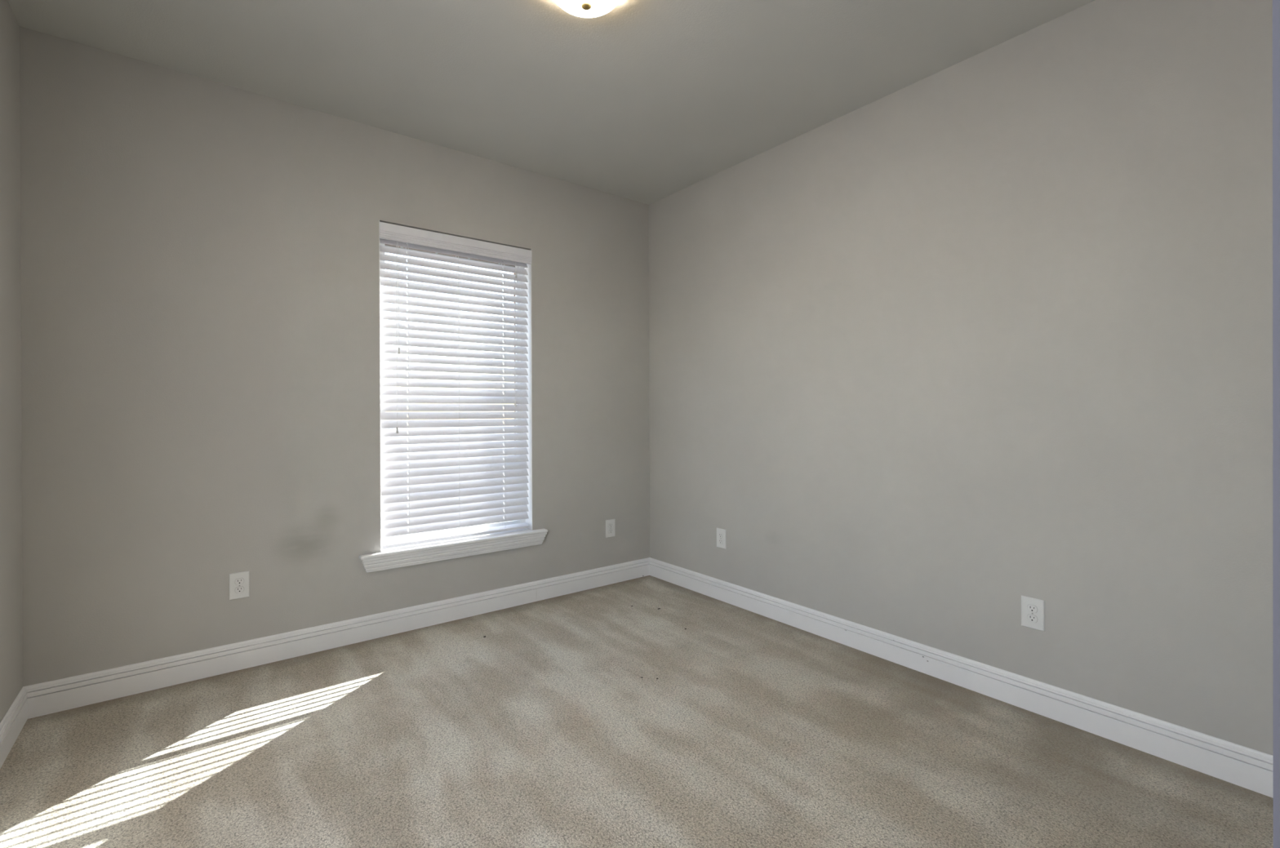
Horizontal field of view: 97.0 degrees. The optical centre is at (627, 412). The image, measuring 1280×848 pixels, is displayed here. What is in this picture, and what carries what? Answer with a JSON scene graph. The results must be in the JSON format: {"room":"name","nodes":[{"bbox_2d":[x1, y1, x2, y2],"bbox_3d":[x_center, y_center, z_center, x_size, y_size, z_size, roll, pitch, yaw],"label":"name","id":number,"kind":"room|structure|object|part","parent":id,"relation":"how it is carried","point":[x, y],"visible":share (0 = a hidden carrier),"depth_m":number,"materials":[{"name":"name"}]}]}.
{"room":"empty bedroom","nodes":[
{"label":"empty bedroom","id":0,"kind":"room"},
{"bbox_2d":[0,0,22,722],"bbox_3d":[-1.008,-0.157,0.314,0.130,2.740,4.750,0,0,-37],"label":"wall","id":1,"kind":"structure","parent":0,"point":[11,442],"depth_m":2.10,"materials":[{"name":"paint"}]},
{"bbox_2d":[0,686,27,768],"bbox_3d":[-1.410,1.151,0.967,0.014,0.131,3.224,0,0,-37],"label":"baseboard","id":2,"kind":"structure","parent":1,"relation":"attached to","point":[12,723],"depth_m":2.07,"materials":[{"name":"wood"}]},
{"bbox_2d":[19,26,649,686],"bbox_3d":[-1.157,-0.163,3.270,3.482,2.740,0.130,0,0,-37],"label":"wall","id":3,"kind":"structure","parent":0,"point":[200,264],"depth_m":2.69,"materials":[{"name":"paint"}]},
{"bbox_2d":[229,570,249,599],"bbox_3d":[-1.828,0.816,2.670,0.079,0.122,0.009,0,0,-37],"label":"wall outlet","id":4,"kind":"object","parent":3,"relation":"attached to","point":[239,582],"visible":1,"depth_m":2.67,"materials":[{"name":"white plastic"}]},
{"bbox_2d":[235,586,244,593],"bbox_3d":[-1.827,0.835,2.668,0.037,0.029,0.004,0,0,-37],"label":"receptacle","id":5,"kind":"object","parent":4,"relation":"attached to","point":[238,589],"depth_m":2.67,"materials":[{"name":"white plastic"}]},
{"bbox_2d":[235,577,244,585],"bbox_3d":[-1.827,0.796,2.668,0.035,0.028,0.003,0,0,-37],"label":"receptacle","id":6,"kind":"object","parent":4,"relation":"attached to","point":[238,581],"depth_m":2.67,"materials":[{"name":"white plastic"}]},
{"bbox_2d":[23,557,649,719],"bbox_3d":[-1.109,1.146,3.216,3.222,0.131,0.014,0,0,-37],"label":"baseboard","id":7,"kind":"structure","parent":3,"relation":"attached to","point":[46,698],"depth_m":2.79,"materials":[{"name":"wood"}]},
{"bbox_2d":[359,528,547,573],"bbox_3d":[-0.990,0.800,3.341,1.109,0.099,0.144,0,0,-37],"label":"trim","id":8,"kind":"structure","parent":3,"relation":"attached to","point":[388,558],"depth_m":3.26,"materials":[{"name":"wood"}]},
{"bbox_2d":[378,220,532,551],"bbox_3d":[-1.010,-0.135,3.382,0.916,1.808,0.128,0,0,-37],"label":"window","id":9,"kind":"structure","parent":3,"relation":"in","point":[529,334],"depth_m":3.62,"materials":[{"name":"white plastic"}]},
{"bbox_3d":[-1.040,-0.555,3.418,0.846,0.888,0.022,0,0,-37],"label":"sash","id":10,"kind":"part","parent":9,"relation":"part of","materials":[{"name":"white plastic"}]},
{"bbox_3d":[-1.037,0.335,3.420,0.846,0.787,0.022,0,0,-37],"label":"sash","id":11,"kind":"part","parent":9,"relation":"part of","materials":[{"name":"white plastic"}]},
{"bbox_3d":[-1.038,-0.085,3.419,0.846,0.052,0.026,0,0,-37],"label":"meeting rail","id":12,"kind":"part","parent":9,"relation":"part of","materials":[{"name":"white plastic"}]},
{"bbox_2d":[379,222,532,548],"bbox_3d":[-0.988,-0.145,3.353,0.913,1.767,0.068,0,0,-37],"label":"window blind","id":13,"kind":"object","parent":9,"relation":"attached to","point":[439,499],"visible":0.98,"depth_m":3.32,"materials":[{"name":"white plastic"}]},
{"bbox_3d":[-1.267,-0.434,3.112,0.002,1.036,0.004,0,0,-4],"label":"lift cord","id":14,"kind":"part","parent":13,"relation":"part of","materials":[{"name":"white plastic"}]},
{"bbox_3d":[-1.260,-0.652,3.118,0.005,0.600,0.002,0,0,-6],"label":"lift cord","id":15,"kind":"part","parent":13,"relation":"part of","materials":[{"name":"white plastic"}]},
{"bbox_3d":[-1.232,-0.121,3.175,0.002,1.701,0.034,0,0,-43],"label":"ladder cord","id":16,"kind":"part","parent":13,"relation":"part of","materials":[{"name":"white fabric"}]},
{"bbox_3d":[-0.992,0.724,3.359,0.890,0.018,0.050,0,16,-37],"label":"rail","id":17,"kind":"part","parent":13,"relation":"part of","materials":[{"name":"white plastic"}]},
{"bbox_3d":[-1.004,-0.122,3.350,0.002,1.701,0.034,0,0,-43],"label":"ladder cord","id":18,"kind":"part","parent":13,"relation":"part of","materials":[{"name":"white fabric"}]},
{"bbox_3d":[-0.771,-0.123,3.527,0.002,1.701,0.034,0,0,-43],"label":"ladder cord","id":19,"kind":"part","parent":13,"relation":"part of","materials":[{"name":"white fabric"}]},
{"bbox_3d":[-0.701,-0.511,3.545,0.002,0.888,0.006,0,0,29],"label":"tilt cord","id":20,"kind":"part","parent":13,"relation":"part of","materials":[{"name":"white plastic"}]},
{"bbox_2d":[605,519,614,537],"bbox_3d":[-0.118,0.814,3.977,0.079,0.122,0.009,0,0,-37],"label":"wall outlet","id":21,"kind":"object","parent":3,"relation":"attached to","point":[610,524],"visible":1,"depth_m":3.97,"materials":[{"name":"white plastic"}]},
{"bbox_2d":[384,244,515,455],"bbox_3d":[-1.224,-0.013,3.359,3.682,3.040,0.093,0,0,-37],"label":"wall","id":22,"kind":"structure","parent":0,"point":[386,245],"depth_m":3.44,"materials":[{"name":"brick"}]},
{"bbox_2d":[7,0,1094,204],"bbox_3d":[0.344,-1.593,1.297,3.822,0.120,5.270,0,0,-37],"label":"ceiling","id":23,"kind":"structure","parent":0,"point":[643,101],"depth_m":2.45,"materials":[{"name":"paint"}]},
{"bbox_2d":[553,0,621,17],"bbox_3d":[-0.143,-1.468,1.969,0.284,0.130,0.284,0,0,-37],"label":"ceiling light","id":24,"kind":"object","parent":23,"relation":"attached to","point":[581,8],"visible":1,"depth_m":1.99,"materials":[{"name":"white glass"}]},
{"bbox_2d":[0,575,1273,847],"bbox_3d":[0.380,1.267,1.267,3.822,0.120,5.180,0,0,-37],"label":"floor","id":25,"kind":"structure","parent":0,"point":[544,730],"depth_m":1.99,"materials":[{"name":"carpet"}]},
{"bbox_2d":[648,0,1273,755],"bbox_3d":[1.656,-0.170,2.349,0.130,2.740,4.750,0,0,-37],"label":"wall","id":26,"kind":"structure","parent":0,"point":[993,330],"depth_m":2.33,"materials":[{"name":"paint"}]},
{"bbox_2d":[716,528,725,549],"bbox_3d":[0.599,0.806,3.624,0.009,0.122,0.079,0,0,-37],"label":"wall outlet","id":27,"kind":"object","parent":26,"relation":"attached to","point":[721,533],"visible":1,"depth_m":3.62,"materials":[{"name":"white plastic"}]},
{"bbox_2d":[649,557,1273,798],"bbox_3d":[1.139,1.139,2.914,0.014,0.131,3.224,0,0,-37],"label":"baseboard","id":28,"kind":"structure","parent":26,"relation":"attached to","point":[1251,769],"depth_m":2.30,"materials":[{"name":"wood"}]},
{"bbox_2d":[1021,595,1044,631],"bbox_3d":[1.628,0.808,2.276,0.009,0.122,0.079,0,0,-37],"label":"wall outlet","id":29,"kind":"object","parent":26,"relation":"attached to","point":[1033,610],"visible":1,"depth_m":2.27,"materials":[{"name":"white plastic"}]},
{"bbox_2d":[1026,613,1037,622],"bbox_3d":[1.627,0.827,2.275,0.001,0.029,0.037,0,0,-37],"label":"receptacle","id":30,"kind":"object","parent":29,"relation":"attached to","point":[1031,618],"depth_m":2.27,"materials":[{"name":"white plastic"}]},
{"bbox_2d":[1026,604,1037,613],"bbox_3d":[1.626,0.788,2.275,0.004,0.029,0.037,0,0,-37],"label":"receptacle","id":31,"kind":"object","parent":29,"relation":"attached to","point":[1030,608],"depth_m":2.27,"materials":[{"name":"white plastic"}]},
{"bbox_3d":[0.874,-0.163,0.612,3.222,2.740,0.115,0,0,-37],"label":"wall","id":32,"kind":"structure","parent":0,"visible":0},
{"bbox_2d":[1272,0,1279,847],"bbox_3d":[0.057,0.155,-0.004,0.950,2.110,0.135,0,0,-37],"label":"door","id":33,"kind":"structure","parent":32,"relation":"in","point":[1276,3],"depth_m":0.29,"materials":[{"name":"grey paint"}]},
{"label":"outside","id":34,"kind":"structure","parent":0,"visible":0},
{"bbox_2d":[385,426,514,531],"bbox_3d":[-18.113,1.608,28.128,80.000,0.200,59.777,0,0,-37],"label":"ground","id":35,"kind":"structure","parent":34,"point":[483,426],"depth_m":28.34,"materials":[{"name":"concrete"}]}
]}

